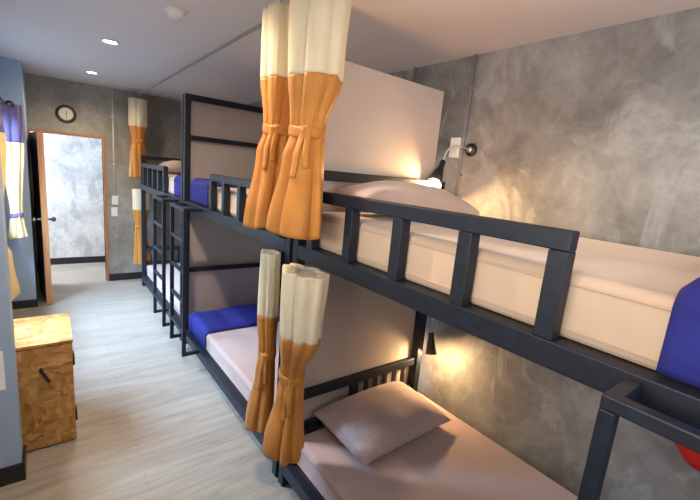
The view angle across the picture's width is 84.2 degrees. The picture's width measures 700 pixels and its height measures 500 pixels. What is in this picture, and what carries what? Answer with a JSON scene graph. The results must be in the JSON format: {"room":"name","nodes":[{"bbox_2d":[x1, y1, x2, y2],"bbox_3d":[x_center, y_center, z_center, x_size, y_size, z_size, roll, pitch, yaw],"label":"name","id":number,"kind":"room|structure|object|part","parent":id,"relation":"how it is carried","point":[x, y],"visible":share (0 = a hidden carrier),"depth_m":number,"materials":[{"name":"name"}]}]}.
{"room":"dormitory","nodes":[
{"label":"dormitory","id":0,"kind":"room"},
{"bbox_2d":[0,56,37,468],"bbox_3d":[-1.768,-0.034,1.757,0.335,2.549,7.310,-3,14,-38],"label":"wall","id":1,"kind":"structure","parent":0,"point":[12,75],"depth_m":2.04,"materials":[{"name":"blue paint"}]},
{"bbox_2d":[0,351,5,389],"bbox_3d":[-1.770,0.597,1.861,0.163,0.205,0.003,-3,14,-38],"label":"notice","id":2,"kind":"object","parent":1,"relation":"attached to","point":[2,373],"visible":1,"depth_m":1.91,"materials":[{"name":"white paper"}]},
{"bbox_2d":[0,97,13,107],"bbox_3d":[-2.534,-1.139,2.773,0.099,0.078,2.650,-3,14,-38],"label":"curtain rod","id":3,"kind":"object","parent":1,"relation":"attached to","point":[1,99],"visible":0.98,"depth_m":3.54,"materials":[{"name":"black metal"}]},
{"bbox_2d":[0,107,20,299],"bbox_3d":[-2.291,-0.372,2.513,0.171,1.391,0.598,-3,14,-38],"label":"window curtain","id":4,"kind":"object","parent":3,"relation":"hanging from","point":[15,288],"visible":0.45,"depth_m":2.49,"materials":[{"name":"fabric"}]},
{"bbox_2d":[0,102,28,239],"bbox_3d":[-3.325,-0.750,3.829,0.200,1.331,0.099,-3,14,-38],"label":"window curtain","id":5,"kind":"object","parent":3,"relation":"hanging from","point":[12,118],"visible":0.88,"depth_m":3.80,"materials":[{"name":"beige fabric"}]},
{"bbox_2d":[5,141,28,239],"bbox_3d":[-3.342,-0.576,3.863,0.194,0.975,0.092,-3,14,-38],"label":"drape","id":6,"kind":"object","parent":5,"relation":"hanging from","point":[15,152],"depth_m":3.84,"materials":[{"name":"beige fabric"}]},
{"bbox_2d":[0,299,37,486],"bbox_3d":[-1.589,1.244,1.709,0.247,0.100,6.500,-3,14,-38],"label":"baseboard","id":7,"kind":"structure","parent":1,"relation":"attached to","point":[15,473],"depth_m":2.03,"materials":[{"name":"black"}]},
{"bbox_2d":[28,131,38,285],"bbox_3d":[-3.902,-0.481,4.778,0.025,1.905,0.115,-3,14,-38],"label":"trim","id":8,"kind":"structure","parent":1,"relation":"attached to","point":[28,131],"depth_m":4.71,"materials":[{"name":"orange wood"}]},
{"bbox_2d":[30,131,104,257],"bbox_3d":[-4.064,-1.056,5.975,3.628,2.549,0.100,-3,14,-38],"label":"wall","id":9,"kind":"structure","parent":0,"point":[73,164],"depth_m":5.88,"materials":[{"name":"concrete"}]},
{"bbox_2d":[50,256,104,264],"bbox_3d":[-4.428,0.170,5.940,2.900,0.100,0.014,-3,14,-38],"label":"baseboard","id":10,"kind":"structure","parent":9,"relation":"attached to","point":[91,259],"depth_m":6.05,"materials":[{"name":"black"}]},
{"bbox_2d":[25,73,180,280],"bbox_3d":[-3.376,-0.824,5.097,3.628,2.549,0.100,-3,14,-38],"label":"wall","id":11,"kind":"structure","parent":0,"point":[92,104],"depth_m":5.19,"materials":[{"name":"concrete"}]},
{"bbox_2d":[29,131,55,304],"bbox_3d":[-3.538,-0.388,4.479,0.214,1.876,0.798,-3,14,-38],"label":"door","id":12,"kind":"structure","parent":11,"relation":"in","point":[36,144],"depth_m":4.27,"materials":[{"name":"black wood"}]},
{"bbox_3d":[-3.382,-0.331,4.177,0.082,0.056,0.056,-5,15,-43],"label":"handle","id":13,"kind":"part","parent":12,"relation":"part of","materials":[{"name":"silver metal"}]},
{"bbox_2d":[55,105,76,122],"bbox_3d":[-3.462,-1.660,4.721,0.208,0.208,0.034,-3,14,-38],"label":"wall clock","id":14,"kind":"object","parent":11,"relation":"attached to","point":[65,113],"visible":1,"depth_m":4.71,"materials":[{"name":"black"}]},
{"bbox_2d":[28,128,108,280],"bbox_3d":[-3.597,-0.513,5.004,0.776,1.937,0.122,-3,14,-38],"label":"trim","id":15,"kind":"structure","parent":11,"relation":"attached to","point":[29,129],"depth_m":5.11,"materials":[{"name":"orange wood"}]},
{"bbox_2d":[111,88,115,195],"bbox_3d":[-3.102,-1.399,5.078,0.040,1.367,0.025,-3,14,-38],"label":"conduit","id":16,"kind":"object","parent":11,"relation":"attached to","point":[112,116],"visible":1,"depth_m":5.06,"materials":[{"name":"grey metal"}]},
{"bbox_2d":[111,207,117,215],"bbox_3d":[-3.190,-0.519,5.246,0.075,0.120,0.019,-3,14,-38],"label":"light switch","id":17,"kind":"object","parent":11,"relation":"attached to","point":[114,210],"visible":1,"depth_m":5.24,"materials":[{"name":"white plastic"}]},
{"bbox_2d":[112,196,117,204],"bbox_3d":[-3.168,-0.673,5.222,0.075,0.120,0.019,-3,14,-38],"label":"light switch","id":18,"kind":"object","parent":11,"relation":"attached to","point":[114,198],"visible":1,"depth_m":5.22,"materials":[{"name":"white plastic"}]},
{"bbox_2d":[109,271,146,280],"bbox_3d":[-2.716,0.347,5.849,1.572,0.095,0.014,-3,14,-38],"label":"baseboard","id":19,"kind":"structure","parent":11,"relation":"attached to","point":[134,275],"depth_m":5.48,"materials":[{"name":"black"}]},
{"bbox_2d":[0,262,300,499],"bbox_3d":[-1.600,1.100,2.928,3.628,0.080,8.650,-3,14,-38],"label":"floor","id":20,"kind":"structure","parent":0,"point":[153,423],"depth_m":2.60,"materials":[{"name":"wood"}]},
{"bbox_2d":[13,313,77,451],"bbox_3d":[-1.947,0.804,2.348,0.448,0.655,0.505,-3,14,-38],"label":"base cabinet","id":21,"kind":"object","parent":20,"relation":"on","point":[45,356],"visible":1,"depth_m":2.24,"materials":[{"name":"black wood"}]},
{"bbox_3d":[-1.724,0.715,2.192,0.052,0.096,0.031,-3,14,-38],"label":"handle","id":22,"kind":"part","parent":21,"relation":"part of","materials":[{"name":"black metal"}]},
{"bbox_2d":[140,94,279,340],"bbox_3d":[-1.792,-0.454,4.613,1.186,2.293,2.000,-3,14,-38],"label":"bunk bed","id":23,"kind":"object","parent":20,"relation":"on","point":[151,174],"visible":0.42,"depth_m":4.06,"materials":[{"name":"black paint"}]},
{"bbox_2d":[132,189,151,264],"bbox_3d":[-2.813,-0.297,5.249,0.236,1.039,0.175,-3,14,-38],"label":"curtain","id":24,"kind":"object","parent":23,"relation":"hanging from","point":[136,193],"visible":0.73,"depth_m":5.19,"materials":[{"name":"fabric"}]},
{"bbox_2d":[133,210,151,264],"bbox_3d":[-2.824,-0.165,5.276,0.234,0.769,0.176,-3,14,-38],"label":"drape","id":25,"kind":"object","parent":24,"relation":"hanging from","point":[136,213],"depth_m":5.22,"materials":[{"name":"orange fabric"}]},
{"bbox_3d":[-2.747,-0.366,5.152,0.050,1.746,0.050,-3,14,-38],"label":"post","id":26,"kind":"part","parent":23,"relation":"part of","materials":[{"name":"black metal"}]},
{"bbox_3d":[-2.618,-0.944,4.942,0.044,0.222,0.048,-3,14,-38],"label":"guard post","id":27,"kind":"part","parent":23,"relation":"part of","materials":[{"name":"black metal"}]},
{"bbox_3d":[-2.448,-0.886,4.725,0.044,0.222,0.048,-3,14,-38],"label":"guard post","id":28,"kind":"part","parent":23,"relation":"part of","materials":[{"name":"black metal"}]},
{"bbox_3d":[-2.292,-0.971,4.516,0.044,0.050,1.233,-3,14,-38],"label":"guard rail","id":29,"kind":"part","parent":23,"relation":"part of","materials":[{"name":"black metal"}]},
{"bbox_3d":[-2.277,-0.829,4.508,0.044,0.222,0.048,-3,14,-38],"label":"guard post","id":30,"kind":"part","parent":23,"relation":"part of","materials":[{"name":"black metal"}]},
{"bbox_3d":[-2.008,0.071,3.983,0.030,1.213,0.030,-3,14,-38],"label":"ladder leg","id":31,"kind":"part","parent":23,"relation":"part of","materials":[{"name":"black paint"}]},
{"bbox_3d":[-2.107,-0.771,4.290,0.044,0.222,0.048,-3,14,-38],"label":"guard post","id":32,"kind":"part","parent":23,"relation":"part of","materials":[{"name":"black metal"}]},
{"bbox_3d":[-1.720,-0.649,4.617,1.050,0.070,2.000,-3,14,-38],"label":"frame","id":33,"kind":"part","parent":23,"relation":"part of","materials":[{"name":"black paint"}]},
{"bbox_3d":[-2.279,-1.219,5.302,0.950,0.050,0.035,-3,14,-38],"label":"headboard","id":34,"kind":"part","parent":23,"relation":"part of","materials":[{"name":"black paint"}]},
{"bbox_3d":[-2.387,-0.040,5.529,0.950,0.050,0.035,-3,14,-38],"label":"headboard","id":35,"kind":"part","parent":23,"relation":"part of","materials":[{"name":"black paint"}]},
{"bbox_3d":[-2.405,0.153,5.567,0.950,0.035,0.032,-3,14,-38],"label":"rail","id":36,"kind":"part","parent":23,"relation":"part of","materials":[{"name":"black metal"}]},
{"bbox_2d":[147,263,179,315],"bbox_3d":[-1.805,0.445,4.840,0.990,0.154,1.890,-3,14,-38],"label":"mattress","id":37,"kind":"object","parent":23,"relation":"on","point":[159,266],"visible":0.22,"depth_m":4.70,"materials":[{"name":"white fabric"}]},
{"bbox_3d":[-1.766,0.153,3.674,0.030,1.213,0.030,-3,14,-38],"label":"ladder leg","id":38,"kind":"part","parent":23,"relation":"part of","materials":[{"name":"black paint"}]},
{"bbox_3d":[-1.831,0.554,4.849,1.050,0.070,2.000,-3,14,-38],"label":"frame","id":39,"kind":"part","parent":23,"relation":"part of","materials":[{"name":"black paint"}]},
{"bbox_3d":[-1.946,-0.717,4.085,0.044,0.222,0.048,-3,14,-38],"label":"guard post","id":40,"kind":"part","parent":23,"relation":"part of","materials":[{"name":"black metal"}]},
{"bbox_2d":[162,173,180,193],"bbox_3d":[-1.694,-0.765,4.607,0.990,0.169,1.890,-3,14,-38],"label":"mattress","id":41,"kind":"object","parent":23,"relation":"on","point":[171,176],"visible":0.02,"depth_m":4.08,"materials":[{"name":"white fabric"}]},
{"bbox_2d":[159,160,180,172],"bbox_3d":[-2.122,-1.086,5.100,0.660,0.166,0.418,-3,14,-38],"label":"pillow","id":42,"kind":"object","parent":41,"relation":"on","point":[174,166],"visible":0.26,"depth_m":4.86,"materials":[{"name":"beige fabric"}]},
{"bbox_2d":[174,175,180,196],"bbox_3d":[-1.274,-0.640,4.016,0.957,0.204,0.410,-3,14,-38],"label":"quilt","id":43,"kind":"object","parent":41,"relation":"on","point":[177,180],"visible":0.27,"depth_m":3.75,"materials":[{"name":"blue fabric"}]},
{"bbox_3d":[-1.545,-0.236,3.598,0.050,2.293,0.050,-3,14,-38],"label":"post","id":44,"kind":"part","parent":23,"relation":"part of","materials":[{"name":"black metal"}]},
{"bbox_2d":[189,101,278,314],"bbox_3d":[-1.117,-0.344,3.853,0.943,2.085,0.016,-3,14,-38],"label":"board","id":45,"kind":"object","parent":23,"relation":"attached to","point":[211,243],"visible":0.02,"depth_m":3.74,"materials":[{"name":"wood"}]},
{"bbox_2d":[170,93,417,476],"bbox_3d":[-0.566,-0.041,3.048,1.186,2.293,2.000,-3,14,-38],"label":"bunk bed","id":46,"kind":"object","parent":20,"relation":"on","point":[284,244],"visible":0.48,"depth_m":3.12,"materials":[{"name":"black paint"}]},
{"bbox_3d":[-1.581,0.215,3.439,0.030,1.213,0.030,-3,14,-38],"label":"ladder leg","id":47,"kind":"part","parent":46,"relation":"part of","materials":[{"name":"black paint"}]},
{"bbox_3d":[-1.340,0.297,3.130,0.030,1.213,0.030,-3,14,-38],"label":"ladder leg","id":48,"kind":"part","parent":46,"relation":"part of","materials":[{"name":"black paint"}]},
{"bbox_3d":[-1.496,-0.220,3.537,0.050,2.293,0.050,-3,14,-38],"label":"post","id":49,"kind":"part","parent":46,"relation":"part of","materials":[{"name":"black metal"}]},
{"bbox_3d":[-1.033,-0.409,2.921,0.044,0.222,0.048,-3,14,-38],"label":"guard post","id":50,"kind":"part","parent":46,"relation":"part of","materials":[{"name":"black metal"}]},
{"bbox_3d":[-0.605,0.968,3.284,1.050,0.070,2.000,-3,14,-38],"label":"frame","id":51,"kind":"part","parent":46,"relation":"part of","materials":[{"name":"black paint"}]},
{"bbox_3d":[-0.873,-0.355,2.716,0.044,0.222,0.048,-3,14,-38],"label":"guard post","id":52,"kind":"part","parent":46,"relation":"part of","materials":[{"name":"black metal"}]},
{"bbox_2d":[208,187,249,216],"bbox_3d":[-0.468,-0.352,3.043,0.990,0.169,1.890,-3,14,-38],"label":"mattress","id":53,"kind":"object","parent":46,"relation":"on","point":[233,191],"visible":0.02,"depth_m":2.75,"materials":[{"name":"white fabric"}]},
{"bbox_2d":[190,178,236,206],"bbox_3d":[-0.903,-0.515,3.542,0.958,0.205,0.485,-3,14,-38],"label":"quilt","id":54,"kind":"object","parent":53,"relation":"on","point":[199,187],"visible":0.38,"depth_m":3.22,"materials":[{"name":"blue fabric"}]},
{"bbox_3d":[-0.663,-0.422,2.438,0.044,0.050,1.233,-3,14,-38],"label":"guard rail","id":55,"kind":"part","parent":46,"relation":"part of","materials":[{"name":"black metal"}]},
{"bbox_3d":[-0.494,-0.236,3.053,1.050,0.070,2.000,-3,14,-38],"label":"frame","id":56,"kind":"part","parent":46,"relation":"part of","materials":[{"name":"black paint"}]},
{"bbox_3d":[-1.138,0.165,3.919,0.950,0.040,0.038,-3,14,-38],"label":"foot rail","id":57,"kind":"part","parent":46,"relation":"part of","materials":[{"name":"black metal"}]},
{"bbox_3d":[-0.702,-0.298,2.498,0.044,0.222,0.048,-3,14,-38],"label":"guard post","id":58,"kind":"part","parent":46,"relation":"part of","materials":[{"name":"black metal"}]},
{"bbox_2d":[245,249,280,432],"bbox_3d":[-0.470,0.509,2.087,0.152,1.017,0.191,2,11,-15],"label":"curtain","id":59,"kind":"object","parent":46,"relation":"hanging from","point":[260,403],"visible":0.97,"depth_m":2.05,"materials":[{"name":"orange fabric"}]},
{"bbox_2d":[245,315,277,432],"bbox_3d":[-0.487,0.676,2.118,0.154,0.675,0.201,-3,14,-38],"label":"drape","id":60,"kind":"object","parent":59,"relation":"hanging from","point":[260,403],"depth_m":2.08,"materials":[{"name":"orange fabric"}]},
{"bbox_2d":[206,321,325,434],"bbox_3d":[-0.579,0.859,3.276,0.990,0.154,1.890,-3,14,-38],"label":"mattress","id":61,"kind":"object","parent":46,"relation":"on","point":[235,351],"visible":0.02,"depth_m":3.03,"materials":[{"name":"white fabric"}]},
{"bbox_2d":[189,302,279,349],"bbox_3d":[-1.007,0.695,3.764,0.958,0.186,0.497,-3,14,-38],"label":"quilt","id":62,"kind":"object","parent":61,"relation":"on","point":[201,323],"visible":0.72,"depth_m":3.55,"materials":[{"name":"blue fabric"}]},
{"bbox_3d":[-0.705,-0.265,4.146,0.050,2.293,0.050,-3,14,-38],"label":"post","id":63,"kind":"part","parent":46,"relation":"part of","materials":[{"name":"black metal"}]},
{"bbox_3d":[-0.343,0.444,2.086,0.050,1.746,0.050,-3,14,-38],"label":"post","id":64,"kind":"part","parent":46,"relation":"part of","materials":[{"name":"black metal"}]},
{"bbox_2d":[303,61,443,420],"bbox_3d":[0.112,0.019,2.282,0.943,1.985,0.016,-3,14,-38],"label":"board","id":65,"kind":"object","parent":46,"relation":"attached to","point":[379,123],"visible":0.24,"depth_m":2.24,"materials":[{"name":"white wood"}]},
{"bbox_3d":[0.449,0.400,2.695,0.050,1.746,0.050,-3,14,-38],"label":"post","id":66,"kind":"part","parent":46,"relation":"part of","materials":[{"name":"black metal"}]},
{"bbox_2d":[278,170,699,499],"bbox_3d":[0.635,0.640,1.537,1.186,1.746,2.000,-3,14,-38],"label":"bunk bed","id":67,"kind":"object","parent":20,"relation":"on","point":[668,407],"visible":0.57,"depth_m":1.05,"materials":[{"name":"black paint"}]},
{"bbox_3d":[-0.296,0.460,2.025,0.050,1.746,0.050,-3,14,-38],"label":"post","id":68,"kind":"part","parent":67,"relation":"part of","materials":[{"name":"black metal"}]},
{"bbox_2d":[262,263,329,466],"bbox_3d":[-0.261,0.526,1.770,0.219,0.894,0.292,-3,14,-38],"label":"curtain","id":69,"kind":"object","parent":67,"relation":"hanging from","point":[304,289],"visible":1,"depth_m":1.72,"materials":[{"name":"orange fabric"}]},
{"bbox_2d":[262,334,320,466],"bbox_3d":[-0.282,0.673,1.805,0.216,0.594,0.273,-3,14,-38],"label":"drape","id":70,"kind":"object","parent":69,"relation":"hanging from","point":[283,442],"depth_m":1.77,"materials":[{"name":"orange fabric"}]},
{"bbox_3d":[0.620,1.381,1.722,1.050,0.070,2.000,-3,14,-38],"label":"frame","id":71,"kind":"part","parent":67,"relation":"part of","materials":[{"name":"black paint"}]},
{"bbox_3d":[-0.167,-0.117,1.815,0.044,0.222,0.048,-3,14,-38],"label":"guard post","id":72,"kind":"part","parent":67,"relation":"part of","materials":[{"name":"black metal"}]},
{"bbox_3d":[0.003,-0.060,1.598,0.044,0.222,0.048,-3,14,-38],"label":"guard post","id":73,"kind":"part","parent":67,"relation":"part of","materials":[{"name":"black metal"}]},
{"bbox_3d":[0.046,0.980,2.440,0.950,0.035,0.032,-3,14,-38],"label":"rail","id":74,"kind":"part","parent":67,"relation":"part of","materials":[{"name":"black metal"}]},
{"bbox_3d":[0.064,0.787,2.402,0.950,0.050,0.035,-3,14,-38],"label":"headboard","id":75,"kind":"part","parent":67,"relation":"part of","materials":[{"name":"black paint"}]},
{"bbox_3d":[0.172,-0.393,2.175,0.950,0.050,0.035,-3,14,-38],"label":"headboard","id":76,"kind":"part","parent":67,"relation":"part of","materials":[{"name":"black paint"}]},
{"bbox_3d":[0.173,-0.003,1.381,0.044,0.222,0.048,-3,14,-38],"label":"guard post","id":77,"kind":"part","parent":67,"relation":"part of","materials":[{"name":"black metal"}]},
{"bbox_3d":[0.496,0.416,2.634,0.050,1.746,0.050,-3,14,-38],"label":"post","id":78,"kind":"part","parent":67,"relation":"part of","materials":[{"name":"black metal"}]},
{"bbox_2d":[297,392,577,499],"bbox_3d":[0.646,1.272,1.713,0.990,0.154,1.890,-3,14,-38],"label":"mattress","id":79,"kind":"object","parent":67,"relation":"on","point":[453,460],"visible":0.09,"depth_m":1.97,"materials":[{"name":"white fabric"}]},
{"bbox_2d":[312,381,450,466],"bbox_3d":[0.200,0.949,2.254,0.710,0.176,0.449,-4,14,-39],"label":"pillow","id":80,"kind":"object","parent":79,"relation":"on","point":[373,422],"visible":1,"depth_m":2.13,"materials":[{"name":"white fabric"}]},
{"bbox_3d":[0.159,-0.145,1.390,0.044,0.050,1.233,-3,14,-38],"label":"guard rail","id":81,"kind":"part","parent":67,"relation":"part of","materials":[{"name":"black metal"}]},
{"bbox_3d":[0.344,0.055,1.164,0.044,0.222,0.048,-3,14,-38],"label":"guard post","id":82,"kind":"part","parent":67,"relation":"part of","materials":[{"name":"black metal"}]},
{"bbox_3d":[0.731,0.177,1.490,1.050,0.070,2.000,-3,14,-38],"label":"frame","id":83,"kind":"part","parent":67,"relation":"part of","materials":[{"name":"black paint"}]},
{"bbox_2d":[319,212,699,369],"bbox_3d":[0.757,0.061,1.480,0.990,0.169,1.890,-3,14,-38],"label":"mattress","id":84,"kind":"object","parent":67,"relation":"on","point":[620,300],"visible":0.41,"depth_m":1.09,"materials":[{"name":"white fabric"}]},
{"bbox_2d":[334,180,479,214],"bbox_3d":[0.290,-0.256,1.942,0.640,0.166,0.418,-2,13,-34],"label":"pillow","id":85,"kind":"object","parent":84,"relation":"on","point":[409,193],"visible":0.58,"depth_m":1.81,"materials":[{"name":"fabric"}]},
{"bbox_2d":[656,277,699,387],"bbox_3d":[1.153,0.172,0.913,0.964,0.219,0.452,-3,14,-38],"label":"quilt","id":86,"kind":"object","parent":84,"relation":"on","point":[679,358],"visible":1,"depth_m":0.77,"materials":[{"name":"blue fabric"}]},
{"bbox_3d":[0.504,0.109,0.959,0.044,0.222,0.048,-3,14,-38],"label":"guard post","id":87,"kind":"part","parent":67,"relation":"part of","materials":[{"name":"black metal"}]},
{"bbox_3d":[0.443,0.898,0.856,0.030,1.213,0.030,-3,14,-38],"label":"ladder leg","id":88,"kind":"part","parent":67,"relation":"part of","materials":[{"name":"black paint"}]},
{"bbox_2d":[0,0,699,104],"bbox_3d":[-1.363,-1.481,2.432,3.628,0.100,8.650,-3,14,-38],"label":"ceiling","id":89,"kind":"structure","parent":0,"point":[59,39],"depth_m":2.42,"materials":[{"name":"white paint"}]},
{"bbox_2d":[85,70,98,73],"bbox_3d":[-2.710,-1.862,4.062,0.124,0.010,0.124,-3,14,-38],"label":"recessed light","id":90,"kind":"object","parent":89,"relation":"in","point":[87,71],"visible":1,"depth_m":4.05,"materials":[{"name":"white plastic"}]},
{"bbox_2d":[100,38,119,44],"bbox_3d":[-1.787,-1.550,2.885,0.124,0.010,0.124,-3,14,-38],"label":"recessed light","id":91,"kind":"object","parent":89,"relation":"in","point":[108,41],"visible":1,"depth_m":2.88,"materials":[{"name":"white plastic"}]},
{"bbox_2d":[163,6,185,19],"bbox_3d":[-0.983,-1.324,2.174,0.116,0.042,0.116,-3,14,-38],"label":"smoke detector","id":92,"kind":"object","parent":89,"relation":"attached to","point":[175,13],"visible":1,"depth_m":2.14,"materials":[{"name":"white plastic"}]},
{"bbox_2d":[134,0,281,97],"bbox_3d":[-0.981,-1.385,2.666,0.018,0.106,6.310,-3,14,-38],"label":"pipe","id":93,"kind":"object","parent":89,"relation":"hanging from","point":[258,26],"visible":0.66,"depth_m":2.61,"materials":[{"name":"grey metal"}]},
{"bbox_2d":[128,97,147,178],"bbox_3d":[-2.723,-1.425,5.014,0.255,1.010,0.174,-3,14,-38],"label":"curtain","id":94,"kind":"object","parent":93,"relation":"hanging from","point":[137,107],"visible":0.89,"depth_m":4.96,"materials":[{"name":"orange fabric"}]},
{"bbox_2d":[129,126,147,178],"bbox_3d":[-2.739,-1.258,5.046,0.256,0.669,0.174,-3,14,-38],"label":"drape","id":95,"kind":"object","parent":94,"relation":"hanging from","point":[138,133],"depth_m":4.99,"materials":[{"name":"orange fabric"}]},
{"bbox_2d":[243,2,289,229],"bbox_3d":[-0.374,-0.603,1.862,0.232,1.019,0.238,-3,14,-38],"label":"curtain","id":96,"kind":"object","parent":93,"relation":"hanging from","point":[275,17],"visible":0.7,"depth_m":1.79,"materials":[{"name":"orange fabric"}]},
{"bbox_2d":[243,75,289,229],"bbox_3d":[-0.390,-0.453,1.888,0.225,0.713,0.238,-3,14,-38],"label":"drape","id":97,"kind":"object","parent":96,"relation":"hanging from","point":[274,88],"depth_m":1.81,"materials":[{"name":"orange fabric"}]},
{"bbox_2d":[266,0,351,240],"bbox_3d":[-0.175,-0.551,1.609,0.301,0.991,0.351,-3,14,-38],"label":"curtain","id":98,"kind":"object","parent":93,"relation":"hanging from","point":[318,29],"visible":1,"depth_m":1.53,"materials":[{"name":"orange fabric"}]},
{"bbox_2d":[266,72,342,240],"bbox_3d":[-0.191,-0.380,1.623,0.279,0.650,0.323,-3,14,-38],"label":"drape","id":99,"kind":"object","parent":98,"relation":"hanging from","point":[295,209],"depth_m":1.55,"materials":[{"name":"orange fabric"}]},
{"bbox_2d":[247,7,699,499],"bbox_3d":[0.289,-0.137,3.278,0.100,2.549,7.410,-3,14,-38],"label":"wall","id":100,"kind":"structure","parent":0,"point":[595,133],"depth_m":2.05,"materials":[{"name":"concrete"}]},
{"bbox_2d":[412,67,416,82],"bbox_3d":[0.449,-1.022,2.903,0.025,0.649,0.040,-3,14,-38],"label":"conduit","id":101,"kind":"object","parent":100,"relation":"attached to","point":[415,68],"visible":0.09,"depth_m":2.84,"materials":[{"name":"grey metal"}]},
{"bbox_2d":[425,318,436,354],"bbox_3d":[0.591,0.481,2.695,0.087,0.451,0.276,8,11,12],"label":"reading lamp","id":102,"kind":"object","parent":100,"relation":"attached to","point":[430,347],"visible":0.54,"depth_m":2.62,"materials":[{"name":"black metal"}]},
{"bbox_3d":[0.553,0.641,2.633,0.080,0.153,0.092,-3,14,-38],"label":"lamp shade","id":103,"kind":"part","parent":102,"relation":"part of","materials":[{"name":"black metal"}]},
{"bbox_2d":[427,143,476,187],"bbox_3d":[0.630,-0.536,2.460,0.334,0.312,0.129,-2,13,-33],"label":"reading lamp","id":104,"kind":"object","parent":100,"relation":"attached to","point":[436,176],"visible":0.96,"depth_m":2.46,"materials":[{"name":"black metal"}]},
{"bbox_3d":[0.562,-0.475,2.429,0.099,0.191,0.180,15,14,41],"label":"lamp shade","id":105,"kind":"part","parent":104,"relation":"part of","materials":[{"name":"black metal"}]},
{"bbox_2d":[449,137,461,157],"bbox_3d":[0.705,-0.682,2.583,0.040,0.130,0.075,-3,14,-38],"label":"outlet box","id":106,"kind":"object","parent":100,"relation":"attached to","point":[454,152],"visible":0.94,"depth_m":2.56,"materials":[{"name":"white plastic"}]},
{"bbox_2d":[454,54,476,196],"bbox_3d":[0.747,-0.750,2.536,0.025,0.989,0.040,-3,14,-38],"label":"conduit","id":107,"kind":"object","parent":100,"relation":"attached to","point":[470,87],"visible":0.94,"depth_m":2.51,"materials":[{"name":"grey metal"}]},
{"bbox_2d":[675,443,699,471],"bbox_3d":[1.486,0.761,1.617,0.108,0.357,0.205,-3,14,-38],"label":"bag","id":108,"kind":"object","parent":100,"relation":"attached to","point":[692,458],"visible":0.27,"depth_m":1.63,"materials":[{"name":"red fabric"}]}
]}

